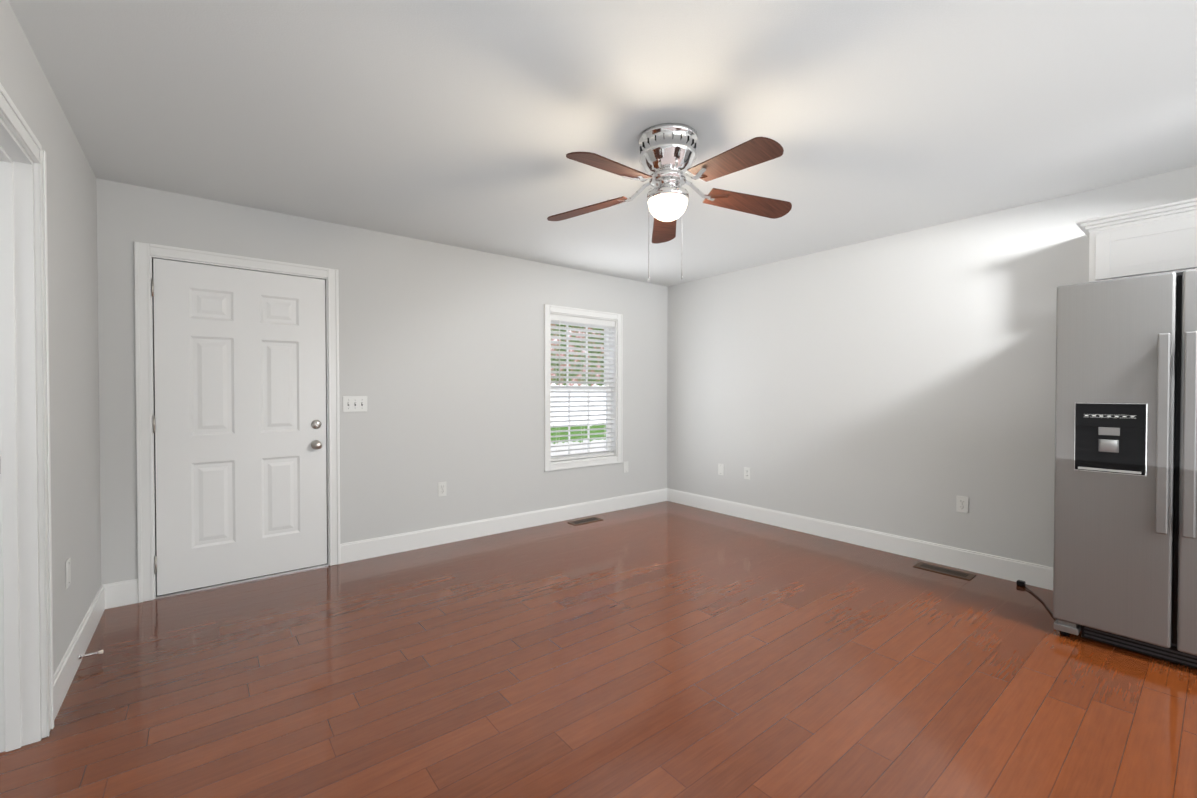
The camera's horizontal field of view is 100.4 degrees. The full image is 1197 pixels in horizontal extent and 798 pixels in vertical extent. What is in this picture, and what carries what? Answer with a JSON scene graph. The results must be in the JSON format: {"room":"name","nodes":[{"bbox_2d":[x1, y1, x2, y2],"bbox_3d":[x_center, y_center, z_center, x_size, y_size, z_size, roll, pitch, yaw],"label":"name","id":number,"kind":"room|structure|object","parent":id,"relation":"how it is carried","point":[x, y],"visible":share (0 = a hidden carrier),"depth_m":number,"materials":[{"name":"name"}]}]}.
{"room":"empty living room","nodes":[
{"label":"empty living room","id":0,"kind":"room"},
{"bbox_2d":[0,0,100,673],"bbox_3d":[-0.869,0.009,0.262,0.115,2.440,6.444,-1,1,-38],"label":"wall","id":1,"kind":"structure","parent":0,"point":[73,349],"depth_m":2.18,"materials":[{"name":"white paint"}]},
{"bbox_2d":[0,83,53,752],"bbox_3d":[-1.692,0.163,1.301,0.159,2.105,1.212,-1,1,-38],"label":"trim","id":2,"kind":"structure","parent":1,"relation":"attached to","point":[26,669],"depth_m":1.73,"materials":[{"name":"white wood"}]},
{"bbox_2d":[65,558,70,588],"bbox_3d":[-2.268,0.744,2.132,0.006,0.115,0.070,-1,1,-38],"label":"electrical outlet","id":3,"kind":"object","parent":1,"relation":"attached to","point":[68,570],"visible":1,"depth_m":2.12,"materials":[{"name":"white plastic"}]},
{"bbox_2d":[54,583,113,719],"bbox_3d":[-2.419,1.132,2.346,0.031,0.140,1.274,-1,1,-38],"label":"baseboard","id":4,"kind":"structure","parent":1,"relation":"attached to","point":[64,675],"depth_m":2.27,"materials":[{"name":"white wood"}]},
{"bbox_2d":[78,650,102,659],"bbox_3d":[-2.297,1.155,2.255,0.080,0.021,0.022,-1,1,-38],"label":"doorstop","id":5,"kind":"object","parent":4,"relation":"attached to","point":[90,654],"visible":1,"depth_m":2.25,"materials":[{"name":"white metal"}]},
{"bbox_2d":[96,178,667,584],"bbox_3d":[-2.312,-0.030,3.325,8.191,2.440,0.150,-1,1,-38],"label":"wall","id":6,"kind":"structure","parent":0,"point":[441,357],"depth_m":3.93,"materials":[{"name":"white paint"}]},
{"bbox_2d":[134,241,339,602],"bbox_3d":[-2.327,0.135,3.302,1.070,2.110,0.172,-1,1,-38],"label":"door frame","id":7,"kind":"structure","parent":6,"relation":"attached to","point":[145,254],"depth_m":3.00,"materials":[{"name":"white wood"}]},
{"bbox_2d":[151,258,326,595],"bbox_3d":[-2.288,0.168,3.240,0.924,2.016,0.114,-1,1,-38],"label":"entry door","id":8,"kind":"structure","parent":6,"relation":"in","point":[239,423],"depth_m":3.22,"materials":[{"name":"white"}]},
{"bbox_2d":[343,396,366,411],"bbox_3d":[-1.777,0.037,3.643,0.165,0.115,0.016,-1,1,-38],"label":"light switch","id":9,"kind":"object","parent":6,"relation":"attached to","point":[354,403],"visible":1,"depth_m":3.64,"materials":[{"name":"white plastic"}]},
{"bbox_2d":[438,482,445,496],"bbox_3d":[-1.272,0.735,4.059,0.070,0.115,0.008,-1,1,-38],"label":"electrical outlet","id":10,"kind":"object","parent":6,"relation":"attached to","point":[441,488],"visible":1,"depth_m":4.05,"materials":[{"name":"white plastic"}]},
{"bbox_2d":[340,488,665,563],"bbox_3d":[-0.545,1.104,4.637,3.366,0.140,0.014,-1,1,-38],"label":"baseboard","id":11,"kind":"structure","parent":6,"relation":"attached to","point":[386,545],"depth_m":4.29,"materials":[{"name":"white"}]},
{"bbox_2d":[544,304,622,470],"bbox_3d":[-0.175,-0.107,5.007,0.960,1.560,0.171,-1,1,-38],"label":"window","id":12,"kind":"structure","parent":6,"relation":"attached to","point":[611,324],"depth_m":5.00,"materials":[{"name":"white"}]},
{"bbox_2d":[623,462,627,472],"bbox_3d":[0.291,0.724,5.300,0.070,0.115,0.006,-1,1,-38],"label":"electrical outlet","id":13,"kind":"object","parent":6,"relation":"attached to","point":[625,467],"visible":1,"depth_m":5.29,"materials":[{"name":"white plastic"}]},
{"bbox_2d":[0,501,1196,797],"bbox_3d":[-0.247,1.273,0.739,8.191,0.100,6.794,-1,1,-38],"label":"floor","id":14,"kind":"structure","parent":0,"point":[666,649],"depth_m":2.10,"materials":[{"name":"brown wood"}]},
{"bbox_2d":[567,517,602,525],"bbox_3d":[-0.125,1.169,4.777,0.335,0.005,0.140,-1,1,-38],"label":"floor vent","id":15,"kind":"object","parent":14,"relation":"in","point":[584,521],"visible":1,"depth_m":4.75,"materials":[{"name":"brown metal"}]},
{"bbox_2d":[913,562,975,579],"bbox_3d":[2.386,1.186,3.444,0.140,0.005,0.335,-1,1,-38],"label":"floor vent","id":16,"kind":"object","parent":14,"relation":"in","point":[947,571],"visible":1,"depth_m":3.44,"materials":[{"name":"brown metal"}]},
{"bbox_2d":[1016,269,1196,668],"bbox_3d":[2.775,0.316,2.494,0.799,1.770,1.197,-1,1,-38],"label":"fridge","id":17,"kind":"object","parent":14,"relation":"on","point":[1125,532],"visible":1,"depth_m":2.32,"materials":[{"name":"silver metal"}]},
{"bbox_2d":[8,0,1196,286],"bbox_3d":[-0.247,-1.267,0.707,8.191,0.100,6.794,-1,1,-38],"label":"ceiling","id":18,"kind":"structure","parent":0,"point":[468,124],"depth_m":2.11,"materials":[{"name":"white paint"}]},
{"bbox_2d":[547,123,791,280],"bbox_3d":[0.329,-0.897,2.336,1.222,0.681,1.216,-1,1,-38],"label":"ceiling fan","id":19,"kind":"object","parent":18,"relation":"hanging from","point":[667,155],"visible":1,"depth_m":2.29,"materials":[{"name":"silver metal"}]},
{"bbox_2d":[667,166,1196,566],"bbox_3d":[2.909,-0.028,3.132,0.150,2.440,6.644,-1,1,-38],"label":"wall","id":20,"kind":"structure","parent":0,"point":[903,384],"depth_m":3.79,"materials":[{"name":"white paint"}]},
{"bbox_2d":[718,464,723,475],"bbox_3d":[1.253,0.722,5.103,0.006,0.115,0.070,-1,1,-38],"label":"electrical outlet","id":21,"kind":"object","parent":20,"relation":"attached to","point":[720,469],"visible":1,"depth_m":5.09,"materials":[{"name":"white plastic"}]},
{"bbox_2d":[744,467,749,479],"bbox_3d":[1.448,0.725,4.857,0.008,0.115,0.070,-1,1,-38],"label":"electrical outlet","id":22,"kind":"object","parent":20,"relation":"attached to","point":[746,473],"visible":1,"depth_m":4.86,"materials":[{"name":"white plastic"}]},
{"bbox_2d":[666,488,1052,589],"bbox_3d":[2.783,1.122,3.174,0.014,0.140,6.444,-1,1,-38],"label":"baseboard","id":23,"kind":"structure","parent":20,"relation":"attached to","point":[1041,576],"depth_m":3.86,"materials":[{"name":"white"}]},
{"bbox_2d":[956,496,968,512],"bbox_3d":[2.540,0.736,3.479,0.008,0.115,0.070,-1,1,-38],"label":"electrical outlet","id":24,"kind":"object","parent":20,"relation":"attached to","point":[961,504],"visible":1,"depth_m":3.48,"materials":[{"name":"white plastic"}]},
{"bbox_2d":[1084,202,1196,281],"bbox_3d":[2.987,-0.792,2.632,0.337,0.312,0.533,-1,1,-38],"label":"upper cabinet","id":25,"kind":"object","parent":20,"relation":"attached to","point":[1158,239],"depth_m":2.58,"materials":[{"name":"white wood"}]},
{"label":"outside","id":26,"kind":"structure","parent":0,"visible":0},
{"bbox_2d":[551,324,605,455],"bbox_3d":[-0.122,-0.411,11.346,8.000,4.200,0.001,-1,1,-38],"label":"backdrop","id":27,"kind":"structure","parent":26,"point":[577,413],"depth_m":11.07,"materials":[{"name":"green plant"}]}
]}

